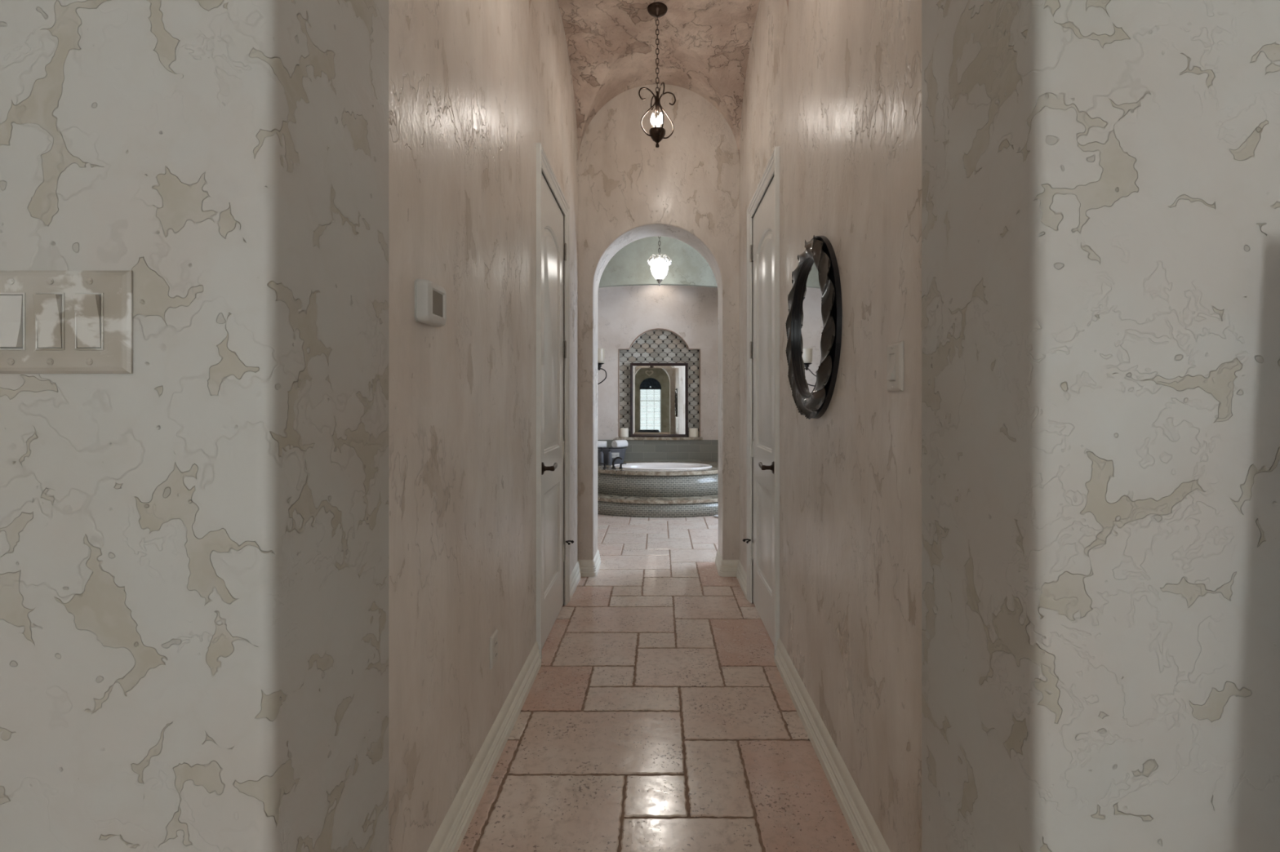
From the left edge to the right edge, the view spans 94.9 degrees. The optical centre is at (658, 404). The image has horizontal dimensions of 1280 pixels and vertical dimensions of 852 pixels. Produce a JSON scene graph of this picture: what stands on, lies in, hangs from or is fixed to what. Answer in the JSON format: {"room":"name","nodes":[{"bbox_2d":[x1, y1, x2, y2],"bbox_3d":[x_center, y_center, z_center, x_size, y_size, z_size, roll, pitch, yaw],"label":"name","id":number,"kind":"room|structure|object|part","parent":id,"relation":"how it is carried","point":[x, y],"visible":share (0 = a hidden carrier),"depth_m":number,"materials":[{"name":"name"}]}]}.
{"room":"hallway","nodes":[
{"label":"hallway","id":0,"kind":"room"},
{"bbox_2d":[388,0,577,851],"bbox_3d":[-0.640,-0.537,2.632,0.120,3.545,3.204,0,0,0],"label":"wall","id":1,"kind":"structure","parent":0,"point":[474,86],"depth_m":1.74,"materials":[{"name":"paint"}]},
{"bbox_2d":[414,279,446,327],"bbox_3d":[-0.562,-0.249,1.455,0.036,0.102,0.124,0,0,0],"label":"thermostat","id":2,"kind":"object","parent":1,"relation":"attached to","point":[430,298],"visible":1,"depth_m":1.41,"materials":[{"name":"white plastic"}]},
{"bbox_2d":[426,641,541,851],"bbox_3d":[-0.568,1.177,1.905,0.024,0.116,1.750,0,0,0],"label":"baseboard","id":3,"kind":"structure","parent":1,"relation":"attached to","point":[449,837],"depth_m":1.90,"materials":[{"name":"beige paint"}]},
{"bbox_2d":[489,629,497,670],"bbox_3d":[-0.574,0.855,2.054,0.012,0.110,0.080,0,0,0],"label":"wall outlet","id":4,"kind":"object","parent":1,"relation":"attached to","point":[494,637],"visible":1,"depth_m":2.04,"materials":[{"name":"beige plastic"}]},
{"bbox_2d":[536,142,573,659],"bbox_3d":[-0.570,-0.002,3.235,0.105,2.473,0.910,0,0,0],"label":"door","id":5,"kind":"structure","parent":1,"relation":"in","point":[553,247],"depth_m":3.21,"materials":[{"name":"white paint"}]},
{"bbox_2d":[569,549,600,600],"bbox_3d":[-0.513,1.177,4.126,0.133,0.116,0.872,0,0,0],"label":"baseboard","id":6,"kind":"structure","parent":1,"relation":"attached to","point":[583,568],"depth_m":4.21,"materials":[{"name":"beige paint"}]},
{"bbox_2d":[0,0,1279,851],"bbox_3d":[0.000,-0.565,0.871,7.400,3.600,0.318,0,0,0],"label":"wall","id":7,"kind":"structure","parent":0,"point":[194,541],"depth_m":0.71,"materials":[{"name":"paint"}]},
{"bbox_2d":[0,271,133,373],"bbox_3d":[-0.730,-0.100,0.705,0.186,0.124,0.014,0,0,0],"label":"switch plate","id":8,"kind":"object","parent":7,"relation":"attached to","point":[51,322],"visible":1,"depth_m":0.70,"materials":[{"name":"paint"}]},
{"bbox_3d":[-0.777,-0.100,0.707,0.034,0.069,0.006,0,0,0],"label":"rocker frame","id":9,"kind":"part","parent":8,"relation":"part of","materials":[{"name":"white plastic"}]},
{"bbox_3d":[-0.730,-0.100,0.707,0.034,0.069,0.006,0,0,0],"label":"rocker frame","id":10,"kind":"part","parent":8,"relation":"part of","materials":[{"name":"paint"}]},
{"bbox_3d":[-0.683,-0.100,0.707,0.034,0.069,0.006,0,0,0],"label":"rocker frame","id":11,"kind":"part","parent":8,"relation":"part of","materials":[{"name":"paint"}]},
{"bbox_2d":[576,84,739,559],"bbox_3d":[0.000,-0.615,4.393,4.600,3.700,0.318,0,0,0],"label":"wall","id":12,"kind":"structure","parent":0,"point":[686,188],"depth_m":4.23,"materials":[{"name":"paint"}]},
{"bbox_2d":[597,284,718,461],"bbox_3d":[0.000,-0.505,7.859,2.200,2.520,0.142,0,0,0],"label":"wall","id":13,"kind":"structure","parent":0,"point":[625,313],"depth_m":7.80,"materials":[{"name":"paint"}]},
{"bbox_2d":[617,328,700,436],"bbox_3d":[0.009,-0.293,7.799,1.091,1.436,0.010,0,0,0],"label":"trim","id":14,"kind":"structure","parent":13,"relation":"attached to","point":[655,328],"depth_m":7.80,"materials":[{"name":"tile"}]},
{"bbox_2d":[619,329,699,436],"bbox_3d":[0.008,-0.245,7.930,1.119,1.560,0.001,0,0,0],"label":"tile backsplash","id":15,"kind":"structure","parent":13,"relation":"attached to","point":[659,346],"depth_m":7.93,"materials":[{"name":"tile"}]},
{"bbox_2d":[616,436,702,439],"bbox_3d":[0.009,0.453,7.840,1.139,0.035,0.170,0,0,0],"label":"trim","id":16,"kind":"structure","parent":13,"relation":"attached to","point":[619,437],"depth_m":7.75,"materials":[{"name":"stone"}]},
{"bbox_2d":[619,427,628,437],"bbox_3d":[-0.462,0.372,7.835,0.122,0.124,0.122,0,0,0],"label":"pillar candle","id":17,"kind":"object","parent":16,"relation":"on","point":[624,432],"visible":1,"depth_m":7.78,"materials":[{"name":"beige wax"}]},
{"bbox_2d":[630,363,688,436],"bbox_3d":[0.004,-0.059,7.837,0.770,0.985,0.031,0,-1,-1],"label":"framed mirror","id":18,"kind":"object","parent":16,"relation":"on","point":[659,392],"visible":1,"depth_m":7.83,"materials":[{"name":"brown wood"}]},
{"bbox_2d":[688,427,697,437],"bbox_3d":[0.464,0.372,7.835,0.122,0.124,0.122,0,0,0],"label":"pillar candle","id":19,"kind":"object","parent":16,"relation":"on","point":[693,432],"visible":1,"depth_m":7.78,"materials":[{"name":"beige wax"}]},
{"bbox_2d":[598,236,717,288],"bbox_3d":[0.000,-0.565,6.985,4.600,3.600,0.070,0,0,0],"label":"ceiling","id":20,"kind":"structure","parent":0,"point":[628,266],"depth_m":6.95,"materials":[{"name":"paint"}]},
{"bbox_2d":[457,514,860,851],"bbox_3d":[0.000,1.260,1.300,7.400,0.050,13.600,0,0,0],"label":"floor","id":21,"kind":"structure","parent":0,"point":[658,713],"depth_m":2.23,"materials":[{"name":"tile"}]},
{"bbox_2d":[597,461,718,517],"bbox_3d":[0.000,0.987,7.087,2.220,0.496,1.403,0,0,0],"label":"bathtub surround","id":22,"kind":"object","parent":21,"relation":"on","point":[639,489],"visible":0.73,"depth_m":6.62,"materials":[{"name":"grey tile"}]},
{"bbox_2d":[599,447,603,465],"bbox_3d":[-0.715,0.646,7.324,0.056,0.217,0.058,0,0,0],"label":"pump bottle","id":23,"kind":"object","parent":22,"relation":"on","point":[601,454],"visible":1,"depth_m":7.31,"materials":[{"name":"plastic"}]},
{"bbox_2d":[607,447,612,465],"bbox_3d":[-0.612,0.646,7.324,0.056,0.217,0.058,0,0,0],"label":"pump bottle","id":24,"kind":"object","parent":22,"relation":"on","point":[609,455],"visible":1,"depth_m":7.30,"materials":[{"name":"plastic"}]},
{"bbox_2d":[597,447,626,464],"bbox_3d":[-0.610,0.657,7.497,0.402,0.194,0.295,0,0,-4],"label":"bucket","id":25,"kind":"object","parent":22,"relation":"on","point":[615,452],"visible":0.7,"depth_m":7.39,"materials":[{"name":"metal"}]},
{"bbox_2d":[597,440,606,448],"bbox_3d":[-0.754,0.510,7.495,0.180,0.089,0.099,0,0,-8],"label":"rolled towel","id":26,"kind":"object","parent":25,"relation":"in","point":[602,444],"visible":0.7,"depth_m":7.46,"materials":[{"name":"white fabric"}]},
{"bbox_2d":[611,440,628,448],"bbox_3d":[-0.496,0.503,7.497,0.109,0.099,0.200,0,0,40],"label":"rolled towel","id":27,"kind":"object","parent":25,"relation":"in","point":[618,443],"visible":1,"depth_m":7.44,"materials":[{"name":"white fabric"}]},
{"bbox_2d":[599,457,626,469],"bbox_3d":[-0.540,0.686,6.916,0.324,0.139,0.068,0,0,0],"label":"tub faucet","id":28,"kind":"object","parent":22,"relation":"on","point":[615,458],"visible":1,"depth_m":6.90,"materials":[{"name":"metal"}]},
{"bbox_3d":[-0.492,0.686,6.915,0.131,0.139,0.056,0,0,-7],"label":"spout","id":29,"kind":"part","parent":28,"relation":"part of","materials":[{"name":"metal"}]},
{"bbox_2d":[609,462,712,470],"bbox_3d":[0.030,0.937,7.130,1.240,0.396,0.700,0,0,0],"label":"basin","id":30,"kind":"object","parent":22,"relation":"in","point":[633,466],"depth_m":7.32,"materials":[{"name":"ceramic"}]},
{"bbox_2d":[528,0,788,163],"bbox_3d":[0.000,-2.020,2.632,1.160,0.580,3.204,0,0,0],"label":"ceiling","id":31,"kind":"structure","parent":0,"point":[704,46],"depth_m":3.76,"materials":[{"name":"paint"}]},
{"bbox_2d":[638,2,675,147],"bbox_3d":[-0.008,-1.909,3.430,0.168,0.821,0.168,0,0,25],"label":"pendant lamp","id":32,"kind":"object","parent":31,"relation":"hanging from","point":[656,10],"visible":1,"depth_m":3.41,"materials":[{"name":"brown metal"}]},
{"bbox_3d":[-0.066,-1.697,3.409,0.108,0.280,0.008,0,0,-20],"label":"scroll arm","id":33,"kind":"part","parent":32,"relation":"part of","materials":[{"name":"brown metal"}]},
{"bbox_3d":[-0.033,-1.663,3.421,0.030,0.070,0.030,0,0,0],"label":"bulb","id":34,"kind":"part","parent":32,"relation":"part of","materials":[{"name":"white glass"}]},
{"bbox_3d":[-0.029,-1.697,3.488,0.008,0.280,0.108,0,0,-20],"label":"scroll arm","id":35,"kind":"part","parent":32,"relation":"part of","materials":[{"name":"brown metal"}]},
{"bbox_3d":[-0.008,-2.046,3.430,0.016,0.462,0.016,0,0,45],"label":"chain","id":36,"kind":"part","parent":32,"relation":"part of","materials":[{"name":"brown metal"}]},
{"bbox_3d":[-0.008,-1.768,3.430,0.032,0.125,0.032,0,0,0],"label":"stem","id":37,"kind":"part","parent":32,"relation":"part of","materials":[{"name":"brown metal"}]},
{"bbox_3d":[-0.003,-1.663,3.457,0.030,0.070,0.030,0,0,0],"label":"bulb","id":38,"kind":"part","parent":32,"relation":"part of","materials":[{"name":"white glass"}]},
{"bbox_3d":[0.013,-1.663,3.413,0.030,0.070,0.030,0,0,0],"label":"bulb","id":39,"kind":"part","parent":32,"relation":"part of","materials":[{"name":"white glass"}]},
{"bbox_3d":[0.013,-1.697,3.372,0.008,0.280,0.108,0,0,-20],"label":"scroll arm","id":40,"kind":"part","parent":32,"relation":"part of","materials":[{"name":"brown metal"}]},
{"bbox_3d":[0.050,-1.697,3.451,0.108,0.280,0.008,0,0,-20],"label":"scroll arm","id":41,"kind":"part","parent":32,"relation":"part of","materials":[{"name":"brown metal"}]},
{"bbox_2d":[739,0,921,851],"bbox_3d":[0.640,-0.537,2.632,0.120,3.545,3.204,0,0,0],"label":"wall","id":42,"kind":"structure","parent":0,"point":[833,85],"depth_m":1.74,"materials":[{"name":"paint"}]},
{"bbox_2d":[715,549,746,599],"bbox_3d":[0.507,1.177,4.146,0.145,0.116,0.832,0,0,0],"label":"baseboard","id":43,"kind":"structure","parent":42,"relation":"attached to","point":[725,568],"depth_m":4.21,"materials":[{"name":"beige paint"}]},
{"bbox_2d":[742,146,779,655],"bbox_3d":[0.570,-0.002,3.275,0.105,2.473,0.910,0,0,0],"label":"door","id":44,"kind":"structure","parent":42,"relation":"in","point":[763,551],"depth_m":3.25,"materials":[{"name":"white paint"}]},
{"bbox_2d":[785,235,842,419],"bbox_3d":[0.552,-0.279,2.165,0.055,0.668,0.622,0,0,0],"label":"wall mirror","id":45,"kind":"object","parent":42,"relation":"attached to","point":[814,322],"visible":1,"depth_m":2.09,"materials":[{"name":"brown metal"}]},
{"bbox_3d":[0.564,-0.279,2.165,0.006,0.503,0.469,0,0,0],"label":"glass","id":46,"kind":"part","parent":45,"relation":"part of","materials":[{"name":"white mirror"}]},
{"bbox_2d":[774,638,890,851],"bbox_3d":[0.568,1.177,1.925,0.024,0.116,1.790,0,0,0],"label":"baseboard","id":47,"kind":"structure","parent":42,"relation":"attached to","point":[868,837],"depth_m":1.91,"materials":[{"name":"beige paint"}]},
{"bbox_2d":[885,341,903,391],"bbox_3d":[0.569,-0.091,1.432,0.020,0.118,0.086,0,0,0],"label":"light switch","id":48,"kind":"object","parent":42,"relation":"attached to","point":[895,378],"visible":1,"depth_m":1.42,"materials":[{"name":"beige plastic"}]},
{"bbox_3d":[0.572,-0.091,1.432,0.009,0.069,0.034,0,0,0],"label":"rocker frame","id":49,"kind":"part","parent":48,"relation":"part of","materials":[{"name":"beige plastic"}]},
{"bbox_3d":[0.000,-2.265,5.692,4.800,0.100,2.716,0,0,0],"label":"ceiling","id":50,"kind":"structure","parent":0,"visible":0},
{"bbox_2d":[647,236,671,286],"bbox_3d":[0.008,-1.766,6.550,0.276,0.898,0.280,0,0,0],"label":"crystal pendant","id":51,"kind":"object","parent":50,"relation":"hanging from","point":[659,267],"visible":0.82,"depth_m":6.49,"materials":[{"name":"white glass"}]},
{"bbox_3d":[0.008,-1.502,6.550,0.196,0.245,0.196,0,0,0],"label":"globe","id":52,"kind":"part","parent":51,"relation":"part of","materials":[{"name":"white glass"}]},
{"bbox_3d":[0.008,-1.649,6.550,0.276,0.093,0.262,0,0,0],"label":"crown","id":53,"kind":"part","parent":51,"relation":"part of","materials":[{"name":"metal"}]},
{"bbox_3d":[-1.150,-0.265,7.420,0.100,3.000,0.800,0,0,0],"label":"wall","id":54,"kind":"structure","parent":0,"visible":0},
{"bbox_2d":[597,348,606,385],"bbox_3d":[-0.879,-0.432,7.450,0.442,0.546,0.148,0,0,0],"label":"wall sconce","id":55,"kind":"object","parent":54,"relation":"attached to","point":[601,352],"visible":0.41,"depth_m":7.40,"materials":[{"name":"metal"}]},
{"bbox_3d":[-0.755,-0.614,7.450,0.148,0.182,0.148,0,0,0],"label":"lamp shade","id":56,"kind":"part","parent":55,"relation":"part of","materials":[{"name":"white glass"}]},
{"bbox_3d":[-0.872,-0.319,7.450,0.428,0.320,0.014,0,0,0],"label":"scroll arm","id":57,"kind":"part","parent":55,"relation":"part of","materials":[{"name":"metal"}]}
]}

